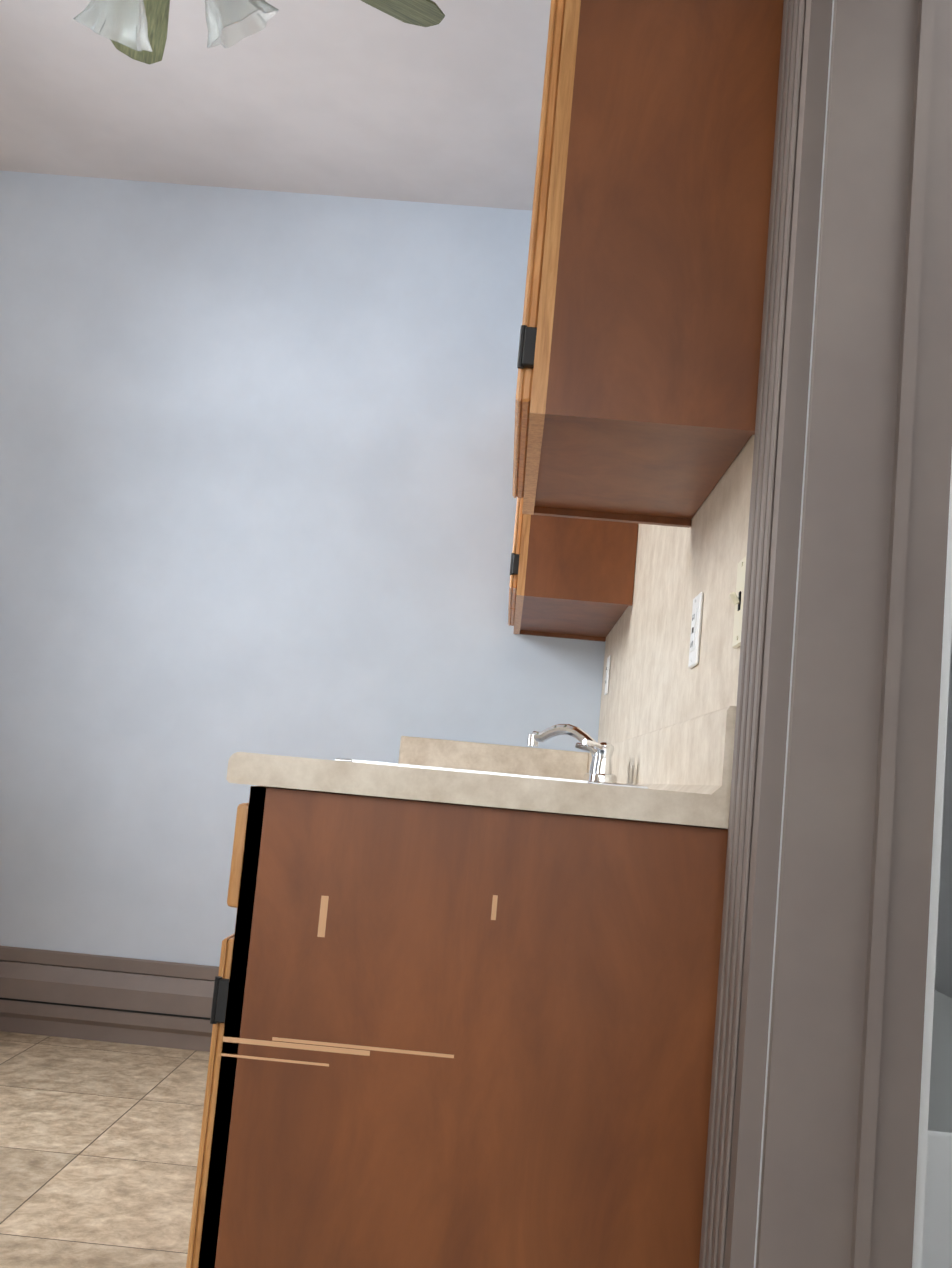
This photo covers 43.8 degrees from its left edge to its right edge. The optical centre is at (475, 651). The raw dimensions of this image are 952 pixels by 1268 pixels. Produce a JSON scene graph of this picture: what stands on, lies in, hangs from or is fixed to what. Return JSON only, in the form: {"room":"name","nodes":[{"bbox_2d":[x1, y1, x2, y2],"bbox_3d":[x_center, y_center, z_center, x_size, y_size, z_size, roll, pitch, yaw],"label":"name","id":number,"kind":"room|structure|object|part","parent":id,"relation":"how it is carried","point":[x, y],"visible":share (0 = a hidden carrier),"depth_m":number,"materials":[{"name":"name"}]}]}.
{"room":"kitchen","nodes":[
{"label":"kitchen","id":0,"kind":"room"},
{"bbox_2d":[0,1031,209,1267],"bbox_3d":[-0.941,0.967,0.962,2.503,0.060,5.897,5,-6,2],"label":"floor","id":1,"kind":"structure","parent":0,"point":[99,1145],"depth_m":2.67,"materials":[{"name":"tile"}]},
{"bbox_2d":[186,786,727,1267],"bbox_3d":[-0.024,0.659,1.717,0.620,0.876,0.602,5,-6,2],"label":"base cabinet","id":2,"kind":"object","parent":1,"relation":"on","point":[458,1036],"visible":0.9,"depth_m":1.42,"materials":[{"name":"brown wood"}]},
{"bbox_2d":[226,706,735,828],"bbox_3d":[0.037,0.240,2.610,0.627,0.149,2.327,5,-6,2],"label":"countertop","id":3,"kind":"structure","parent":2,"relation":"on","point":[682,771],"depth_m":1.45,"materials":[{"name":"beige laminate"}]},
{"bbox_2d":[335,758,647,788],"bbox_3d":[0.028,0.336,2.439,0.545,0.170,0.800,5,-6,2],"label":"sink","id":4,"kind":"object","parent":3,"relation":"in","point":[490,773],"visible":0.17,"depth_m":2.05,"materials":[{"name":"ceramic"}]},
{"bbox_2d":[527,724,616,782],"bbox_3d":[0.197,0.207,2.449,0.183,0.116,0.246,5,-6,2],"label":"faucet","id":5,"kind":"object","parent":3,"relation":"on","point":[600,770],"visible":0.94,"depth_m":2.44,"materials":[{"name":"silver metal"}]},
{"bbox_2d":[0,0,550,209],"bbox_3d":[0.244,-1.814,1.237,4.361,0.100,5.897,5,-6,2],"label":"ceiling","id":6,"kind":"structure","parent":0,"point":[355,98],"depth_m":3.46,"materials":[{"name":"paint"}]},
{"bbox_2d":[73,0,444,64],"bbox_3d":[-0.651,-1.475,2.250,1.202,0.519,1.224,5,-6,2],"label":"ceiling fan","id":7,"kind":"object","parent":6,"relation":"hanging from","point":[137,30],"visible":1,"depth_m":2.37,"materials":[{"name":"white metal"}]},
{"bbox_3d":[-0.732,-1.453,2.598,0.134,0.032,0.560,7,-6,-20],"label":"blade","id":8,"kind":"part","parent":7,"relation":"part of","materials":[{"name":"green wood"}]},
{"bbox_3d":[-0.309,-1.429,2.462,0.560,0.032,0.134,9,-7,-34],"label":"blade","id":9,"kind":"part","parent":7,"relation":"part of","materials":[{"name":"green wood"}]},
{"bbox_2d":[0,170,605,966],"bbox_3d":[0.176,-0.069,3.890,4.361,2.810,0.150,5,-6,2],"label":"wall","id":10,"kind":"structure","parent":0,"point":[256,468],"depth_m":3.87,"materials":[{"name":"paint"}]},
{"bbox_2d":[0,945,218,1051],"bbox_3d":[-1.085,1.087,3.683,1.563,0.250,0.068,5,-6,2],"label":"baseboard heater","id":11,"kind":"object","parent":10,"relation":"attached to","point":[155,1003],"visible":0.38,"depth_m":3.66,"materials":[{"name":"beige paint"}]},
{"bbox_2d":[725,0,833,1267],"bbox_3d":[0.440,-0.345,1.073,0.150,2.810,5.497,5,-6,2],"label":"wall","id":12,"kind":"structure","parent":0,"point":[793,646],"depth_m":1.27,"materials":[{"name":"paint"}]},
{"bbox_2d":[598,435,754,743],"bbox_3d":[0.366,0.134,2.609,0.006,2.168,2.336,5,-6,2],"label":"backsplash panel","id":13,"kind":"object","parent":12,"relation":"attached to","point":[656,682],"depth_m":2.11,"materials":[{"name":"beige laminate"}]},
{"bbox_2d":[508,624,608,641],"bbox_3d":[0.288,-0.461,3.621,0.316,0.790,0.457,5,-6,2],"label":"upper cabinet","id":14,"kind":"object","parent":13,"relation":"attached to","point":[518,628],"depth_m":3.78,"materials":[{"name":"brown wood"}]},
{"bbox_2d":[508,604,623,631],"bbox_3d":[0.280,-0.500,3.257,0.316,0.790,0.497,5,-6,2],"label":"upper cabinet","id":15,"kind":"object","parent":13,"relation":"attached to","point":[530,615],"depth_m":3.44,"materials":[{"name":"brown wood"}]},
{"bbox_2d":[509,568,633,611],"bbox_3d":[0.271,-0.546,2.840,0.316,0.790,0.502,5,-6,2],"label":"upper cabinet","id":16,"kind":"object","parent":13,"relation":"attached to","point":[546,589],"depth_m":3.01,"materials":[{"name":"brown wood"}]},
{"bbox_2d":[510,528,636,579],"bbox_3d":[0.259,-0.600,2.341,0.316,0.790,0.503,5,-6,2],"label":"upper cabinet","id":17,"kind":"object","parent":13,"relation":"attached to","point":[574,553],"depth_m":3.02,"materials":[{"name":"brown wood"}]},
{"bbox_2d":[604,655,610,694],"bbox_3d":[0.394,0.072,3.552,0.009,0.116,0.072,5,-6,2],"label":"outlet","id":18,"kind":"object","parent":13,"relation":"attached to","point":[607,675],"visible":1,"depth_m":3.52,"materials":[{"name":"white plastic"}]},
{"bbox_2d":[512,0,783,539],"bbox_3d":[0.249,-0.652,1.862,0.316,0.790,0.620,5,-6,2],"label":"upper cabinet","id":19,"kind":"object","parent":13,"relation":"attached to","point":[638,362],"depth_m":1.55,"materials":[{"name":"brown wood"}]},
{"bbox_2d":[688,592,703,668],"bbox_3d":[0.350,-0.033,1.893,0.009,0.116,0.072,5,-6,2],"label":"outlet","id":20,"kind":"object","parent":13,"relation":"attached to","point":[696,623],"visible":1,"depth_m":1.87,"materials":[{"name":"white plastic"}]},
{"bbox_2d":[729,555,746,648],"bbox_3d":[0.335,-0.065,1.522,0.020,0.116,0.072,5,-6,2],"label":"light switch","id":21,"kind":"object","parent":13,"relation":"attached to","point":[737,598],"visible":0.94,"depth_m":1.52,"materials":[{"name":"beige plastic"}]},
{"bbox_2d":[699,0,951,1267],"bbox_3d":[0.390,-0.052,0.934,0.224,2.192,1.017,5,-6,2],"label":"door frame","id":22,"kind":"structure","parent":12,"relation":"attached to","point":[843,1174],"depth_m":1.26,"materials":[{"name":"beige paint"}]},
{"bbox_2d":[934,634,951,997],"bbox_3d":[1.354,-0.006,3.470,1.578,2.810,0.165,5,-6,2],"label":"wall","id":23,"kind":"structure","parent":0,"point":[943,976],"depth_m":3.31,"materials":[{"name":"grey paint"}]},
{"bbox_3d":[1.230,1.158,0.892,1.858,0.058,5.897,5,-6,2],"label":"floor","id":24,"kind":"structure","parent":0,"visible":0},
{"bbox_2d":[921,990,951,1267],"bbox_3d":[0.842,1.037,2.506,0.760,0.449,1.540,5,-6,2],"label":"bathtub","id":25,"kind":"object","parent":24,"relation":"on","point":[937,1238],"depth_m":1.77,"materials":[{"name":"white ceramic"}]}
]}

